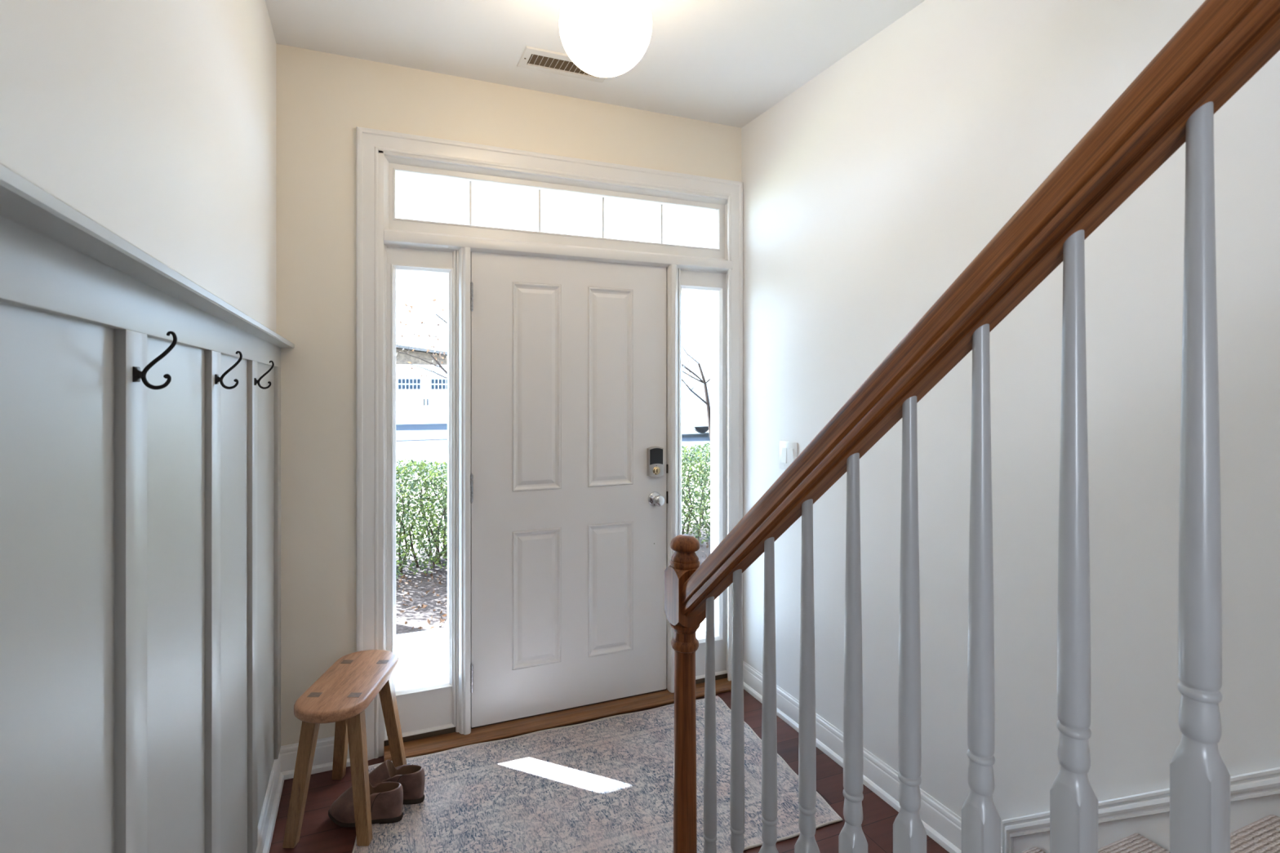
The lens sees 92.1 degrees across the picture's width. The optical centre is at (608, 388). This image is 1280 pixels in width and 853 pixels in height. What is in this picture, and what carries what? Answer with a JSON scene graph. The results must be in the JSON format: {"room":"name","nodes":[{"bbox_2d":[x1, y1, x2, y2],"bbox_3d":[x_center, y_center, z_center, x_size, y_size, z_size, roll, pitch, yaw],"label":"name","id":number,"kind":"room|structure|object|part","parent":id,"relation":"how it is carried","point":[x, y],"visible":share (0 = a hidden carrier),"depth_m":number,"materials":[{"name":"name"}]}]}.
{"room":"entrance hall","nodes":[
{"label":"entrance hall","id":0,"kind":"room"},
{"bbox_2d":[0,0,276,333],"bbox_3d":[-0.661,0.082,0.697,0.100,2.734,3.400,0,0,-21],"label":"wall","id":1,"kind":"structure","parent":0,"point":[155,121],"depth_m":1.01,"materials":[{"name":"white paint"}]},
{"bbox_2d":[0,162,294,852],"bbox_3d":[-0.588,0.584,0.726,0.062,1.506,3.400,0,0,-21],"label":"panelling","id":2,"kind":"object","parent":1,"relation":"attached to","point":[140,525],"visible":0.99,"depth_m":0.81,"materials":[{"name":"grey paint"}]},
{"bbox_2d":[133,331,177,390],"bbox_3d":[-0.628,-0.039,0.857,0.049,0.082,0.021,0,0,-21],"label":"coat hook","id":3,"kind":"object","parent":2,"relation":"attached to","point":[138,374],"visible":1,"depth_m":0.85,"materials":[{"name":"black metal"}]},
{"bbox_3d":[-0.645,-0.019,0.850,0.010,0.021,0.021,0,0,-21],"label":"plate","id":4,"kind":"part","parent":3,"relation":"part of","materials":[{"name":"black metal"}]},
{"bbox_2d":[214,351,242,389],"bbox_3d":[-0.807,-0.039,1.314,0.049,0.082,0.021,0,0,-21],"label":"coat hook","id":5,"kind":"object","parent":2,"relation":"attached to","point":[217,379],"visible":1,"depth_m":1.31,"materials":[{"name":"black metal"}]},
{"bbox_3d":[-0.825,-0.019,1.307,0.010,0.021,0.021,0,0,-21],"label":"plate","id":6,"kind":"part","parent":5,"relation":"part of","materials":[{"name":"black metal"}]},
{"bbox_2d":[253,360,274,389],"bbox_3d":[-0.986,-0.039,1.770,0.049,0.082,0.021,0,0,-21],"label":"coat hook","id":7,"kind":"object","parent":2,"relation":"attached to","point":[255,381],"visible":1,"depth_m":1.77,"materials":[{"name":"black metal"}]},
{"bbox_3d":[-1.004,-0.019,1.763,0.010,0.021,0.021,0,0,-21],"label":"plate","id":8,"kind":"part","parent":7,"relation":"part of","materials":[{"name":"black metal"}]},
{"bbox_2d":[255,751,284,852],"bbox_3d":[-0.601,1.393,0.721,0.030,0.112,3.400,0,0,-21],"label":"baseboard","id":9,"kind":"structure","parent":1,"relation":"attached to","point":[266,824],"depth_m":2.04,"materials":[{"name":"white"}]},
{"bbox_2d":[276,43,741,746],"bbox_3d":[-0.315,0.082,2.735,2.235,2.934,0.140,0,0,-21],"label":"wall","id":10,"kind":"structure","parent":0,"point":[322,98],"depth_m":2.37,"materials":[{"name":"beige paint"}]},
{"bbox_2d":[280,736,350,780],"bbox_3d":[-1.104,1.393,2.333,0.273,0.112,0.030,0,0,-21],"label":"baseboard","id":11,"kind":"structure","parent":10,"relation":"attached to","point":[324,750],"depth_m":2.33,"materials":[{"name":"white"}]},
{"bbox_2d":[383,244,455,741],"bbox_3d":[-0.781,0.413,2.553,0.279,1.981,0.107,0,0,-21],"label":"window","id":12,"kind":"structure","parent":10,"relation":"in","point":[426,704],"depth_m":2.52,"materials":[{"name":"white wood"}]},
{"bbox_2d":[355,126,742,760],"bbox_3d":[-0.181,0.217,2.772,1.759,2.463,0.158,0,0,-21],"label":"door frame","id":13,"kind":"structure","parent":10,"relation":"attached to","point":[369,141],"depth_m":2.54,"materials":[{"name":"white wood"}]},
{"bbox_2d":[383,155,727,259],"bbox_3d":[-0.165,-0.768,2.789,1.600,0.310,0.119,0,0,-21],"label":"window","id":14,"kind":"structure","parent":10,"relation":"in","point":[716,209],"depth_m":2.72,"materials":[{"name":"white wood"}]},
{"bbox_2d":[383,673,727,746],"bbox_3d":[-0.163,1.414,2.784,1.600,0.022,0.080,0,0,-21],"label":"sill","id":15,"kind":"structure","parent":10,"relation":"attached to","point":[452,730],"depth_m":2.53,"materials":[{"name":"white wood"}]},
{"bbox_2d":[470,251,667,728],"bbox_3d":[-0.146,0.416,2.734,0.925,2.018,0.114,0,0,-21],"label":"door","id":16,"kind":"structure","parent":10,"relation":"in","point":[569,495],"depth_m":2.73,"materials":[{"name":"white paint"}]},
{"bbox_3d":[0.229,0.518,2.856,0.069,0.069,0.067,0,0,-21],"label":"knob","id":17,"kind":"part","parent":16,"relation":"part of","materials":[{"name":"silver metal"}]},
{"bbox_2d":[678,267,727,679],"bbox_3d":[0.448,0.413,3.036,0.279,1.981,0.107,0,0,-21],"label":"window","id":18,"kind":"structure","parent":10,"relation":"in","point":[715,282],"depth_m":3.04,"materials":[{"name":"white wood"}]},
{"bbox_2d":[265,0,924,128],"bbox_3d":[-0.476,-1.395,-0.654,5.013,0.220,6.350,0,0,-21],"label":"ceiling","id":19,"kind":"structure","parent":0,"point":[724,62],"depth_m":2.28,"materials":[{"name":"white paint"}]},
{"bbox_2d":[516,45,605,82],"bbox_3d":[-0.165,-1.281,2.449,0.364,0.008,0.152,0,0,-21],"label":"ceiling vent","id":20,"kind":"object","parent":19,"relation":"in","point":[532,58],"visible":0.71,"depth_m":2.44,"materials":[{"name":"white metal"}]},
{"bbox_2d":[559,0,652,77],"bbox_3d":[-0.007,-1.099,1.780,0.269,0.372,0.269,0,0,-21],"label":"globe ceiling light","id":21,"kind":"object","parent":19,"relation":"hanging from","point":[604,38],"visible":1,"depth_m":1.70,"materials":[{"name":"white glass"}]},
{"bbox_2d":[269,689,949,852],"bbox_3d":[-0.449,1.489,-0.724,5.013,0.080,6.200,0,0,-21],"label":"floor","id":22,"kind":"structure","parent":0,"point":[319,833],"depth_m":2.12,"materials":[{"name":"brown wood"}]},
{"bbox_2d":[282,649,406,848],"bbox_3d":[-0.887,1.222,2.125,0.274,0.453,0.472,0,0,1],"label":"wooden stool","id":23,"kind":"object","parent":22,"relation":"on","point":[341,695],"visible":0.97,"depth_m":1.98,"materials":[{"name":"brown wood"}]},
{"bbox_3d":[-0.979,1.240,1.982,0.092,0.418,0.085,0,0,1],"label":"leg","id":24,"kind":"part","parent":23,"relation":"part of","materials":[{"name":"brown wood"}]},
{"bbox_3d":[-0.976,1.240,2.270,0.092,0.418,0.085,0,0,1],"label":"leg","id":25,"kind":"part","parent":23,"relation":"part of","materials":[{"name":"brown wood"}]},
{"bbox_3d":[-0.887,1.014,2.125,0.230,0.034,0.472,0,0,1],"label":"seat","id":26,"kind":"part","parent":23,"relation":"part of","materials":[{"name":"brown wood"}]},
{"bbox_3d":[-0.798,1.235,1.980,0.092,0.409,0.084,0,0,1],"label":"leg","id":27,"kind":"part","parent":23,"relation":"part of","materials":[{"name":"brown wood"}]},
{"bbox_3d":[-0.795,1.235,2.268,0.092,0.409,0.084,0,0,1],"label":"leg","id":28,"kind":"part","parent":23,"relation":"part of","materials":[{"name":"brown wood"}]},
{"bbox_2d":[383,678,731,761],"bbox_3d":[-0.153,1.437,2.758,1.600,0.024,0.194,0,0,-21],"label":"threshold","id":29,"kind":"object","parent":22,"relation":"on","point":[437,744],"visible":0.47,"depth_m":2.64,"materials":[{"name":"brown wood"}]},
{"bbox_2d":[351,695,842,852],"bbox_3d":[-0.075,1.444,2.203,1.602,0.008,0.899,0,0,-21],"label":"area rug","id":30,"kind":"object","parent":22,"relation":"on","point":[602,785],"visible":0.73,"depth_m":2.17,"materials":[{"name":"beige carpet"}]},
{"bbox_2d":[328,781,403,827],"bbox_3d":[-0.813,1.375,2.059,0.252,0.131,0.090,0,0,3],"label":"leather shoe","id":31,"kind":"object","parent":30,"relation":"on","point":[386,798],"visible":0.87,"depth_m":2.04,"materials":[{"name":"brown leather"}]},
{"bbox_2d":[368,760,425,804],"bbox_3d":[-0.766,1.375,2.176,0.252,0.131,0.090,0,0,6],"label":"leather shoe","id":32,"kind":"object","parent":30,"relation":"on","point":[411,778],"visible":0.7,"depth_m":2.14,"materials":[{"name":"brown leather"}]},
{"bbox_2d":[1022,814,1279,852],"bbox_3d":[1.150,0.315,0.416,0.968,2.268,2.862,0,0,-21],"label":"staircase","id":33,"kind":"structure","parent":22,"relation":"on","point":[1263,835],"depth_m":1.21,"materials":[{"name":"carpet"}]},
{"bbox_2d":[664,0,1279,852],"bbox_3d":[0.692,-0.081,0.363,0.093,3.060,2.790,0,0,-21],"label":"stair railing","id":34,"kind":"object","parent":33,"relation":"on","point":[1174,100],"visible":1,"depth_m":0.77,"materials":[{"name":"brown wood"}]},
{"bbox_3d":[0.203,1.031,1.626,0.081,0.836,0.081,0,0,-21],"label":"newel post","id":35,"kind":"part","parent":34,"relation":"part of","materials":[{"name":"brown wood"}]},
{"bbox_2d":[741,0,1279,847],"bbox_3d":[1.838,-1.151,0.174,0.100,5.200,6.200,0,0,-21],"label":"wall","id":36,"kind":"structure","parent":0,"point":[873,185],"depth_m":1.77,"materials":[{"name":"white paint"}]},
{"bbox_2d":[779,440,797,469],"bbox_3d":[0.787,0.295,2.699,0.010,0.124,0.120,0,0,-21],"label":"light switch","id":37,"kind":"object","parent":36,"relation":"attached to","point":[788,450],"visible":0.7,"depth_m":2.70,"materials":[{"name":"white plastic"}]},
{"bbox_2d":[742,660,1279,852],"bbox_3d":[1.558,-0.177,0.709,0.030,3.252,5.000,0,0,-21],"label":"baseboard","id":38,"kind":"structure","parent":36,"relation":"attached to","point":[1254,796],"depth_m":1.69,"materials":[{"name":"white"}]},
{"bbox_3d":[1.813,-0.176,0.083,0.012,3.250,3.648,0,0,-21],"label":"skirt panel","id":39,"kind":"part","parent":38,"relation":"part of","materials":[{"name":"white paint"}]},
{"bbox_3d":[-0.593,-1.051,2.636,12.000,5.400,0.120,0,0,-21],"label":"wall","id":40,"kind":"structure","parent":0,"visible":0},
{"bbox_2d":[395,177,708,247],"bbox_3d":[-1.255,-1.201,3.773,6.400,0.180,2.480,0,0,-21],"label":"transom window","id":41,"kind":"structure","parent":40,"relation":"attached to","point":[420,200],"depth_m":3.94,"materials":[{"name":"clear glass"}]},
{"label":"outside","id":42,"kind":"structure","parent":0,"visible":0},
{"bbox_2d":[395,423,447,441],"bbox_3d":[-7.218,1.639,22.241,9.000,0.220,8.500,0,0,-21],"label":"driveway","id":43,"kind":"structure","parent":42,"point":[420,432],"depth_m":21.52,"materials":[{"name":"concrete"}]},
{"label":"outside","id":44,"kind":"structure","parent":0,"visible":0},
{"bbox_2d":[395,423,711,549],"bbox_3d":[-12.188,1.809,32.161,80.000,0.480,56.400,0,0,-21],"label":"ground","id":45,"kind":"structure","parent":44,"point":[684,429],"depth_m":8.67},
{"bbox_2d":[395,344,447,424],"bbox_3d":[-10.681,-0.121,29.691,12.200,3.500,8.700,0,0,-21],"label":"house","id":46,"kind":"structure","parent":45,"relation":"on","point":[423,399],"depth_m":26.50,"materials":[{"name":"white"}]},
{"bbox_3d":[-7.874,0.454,26.646,2.500,2.150,0.060,0,0,-21],"label":"garage door","id":47,"kind":"part","parent":46,"relation":"part of","materials":[{"name":"white"}]},
{"bbox_2d":[395,275,447,378],"bbox_3d":[-2.149,-0.718,10.927,4.113,4.599,3.420,0,0,-21],"label":"bare tree","id":48,"kind":"object","parent":45,"relation":"on","point":[435,359],"visible":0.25,"depth_m":10.67,"materials":[{"name":"brown plant"}]},
{"bbox_2d":[681,293,711,439],"bbox_3d":[2.251,-0.914,16.779,4.101,4.985,3.495,0,0,-21],"label":"bare tree","id":49,"kind":"object","parent":45,"relation":"on","point":[703,380],"visible":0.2,"depth_m":16.65,"materials":[{"name":"brown plant"}]},
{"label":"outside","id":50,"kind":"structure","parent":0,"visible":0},
{"bbox_2d":[395,522,711,635],"bbox_3d":[-1.471,1.641,4.870,12.000,0.215,2.240,0,0,-21],"label":"ground","id":51,"kind":"structure","parent":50,"point":[418,618],"depth_m":4.62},
{"bbox_2d":[395,440,711,578],"bbox_3d":[-0.668,1.018,5.692,4.148,1.046,0.968,0,0,-21],"label":"hedge","id":52,"kind":"object","parent":51,"relation":"on","point":[703,479],"visible":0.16,"depth_m":5.28,"materials":[{"name":"green plant"}]},
{"bbox_2d":[395,542,711,633],"bbox_3d":[-0.752,1.516,4.694,5.228,0.076,1.325,0,0,-21],"label":"fallen leaves","id":53,"kind":"object","parent":51,"relation":"on","point":[423,606],"visible":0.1,"depth_m":4.41,"materials":[{"name":"orange plant"}]},
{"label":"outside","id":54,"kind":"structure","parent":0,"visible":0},
{"bbox_2d":[395,617,706,682],"bbox_3d":[-0.347,1.596,3.377,7.400,0.205,1.360,0,0,-21],"label":"floor","id":55,"kind":"structure","parent":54,"point":[421,654],"depth_m":3.48,"materials":[{"name":"concrete"}]},
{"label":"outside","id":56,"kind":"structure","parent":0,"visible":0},
{"bbox_2d":[395,431,711,475],"bbox_3d":[-5.225,1.649,14.429,80.000,0.200,7.500,0,0,-21],"label":"street","id":57,"kind":"structure","parent":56,"point":[432,451],"depth_m":15.99,"materials":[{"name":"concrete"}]},
{"bbox_2d":[681,383,711,433],"bbox_3d":[2.297,0.699,20.230,4.482,1.700,1.782,0,0,-21],"label":"parked car","id":58,"kind":"object","parent":57,"relation":"on","point":[694,411],"visible":0.18,"depth_m":19.46,"materials":[{"name":"white paint"}]}
]}

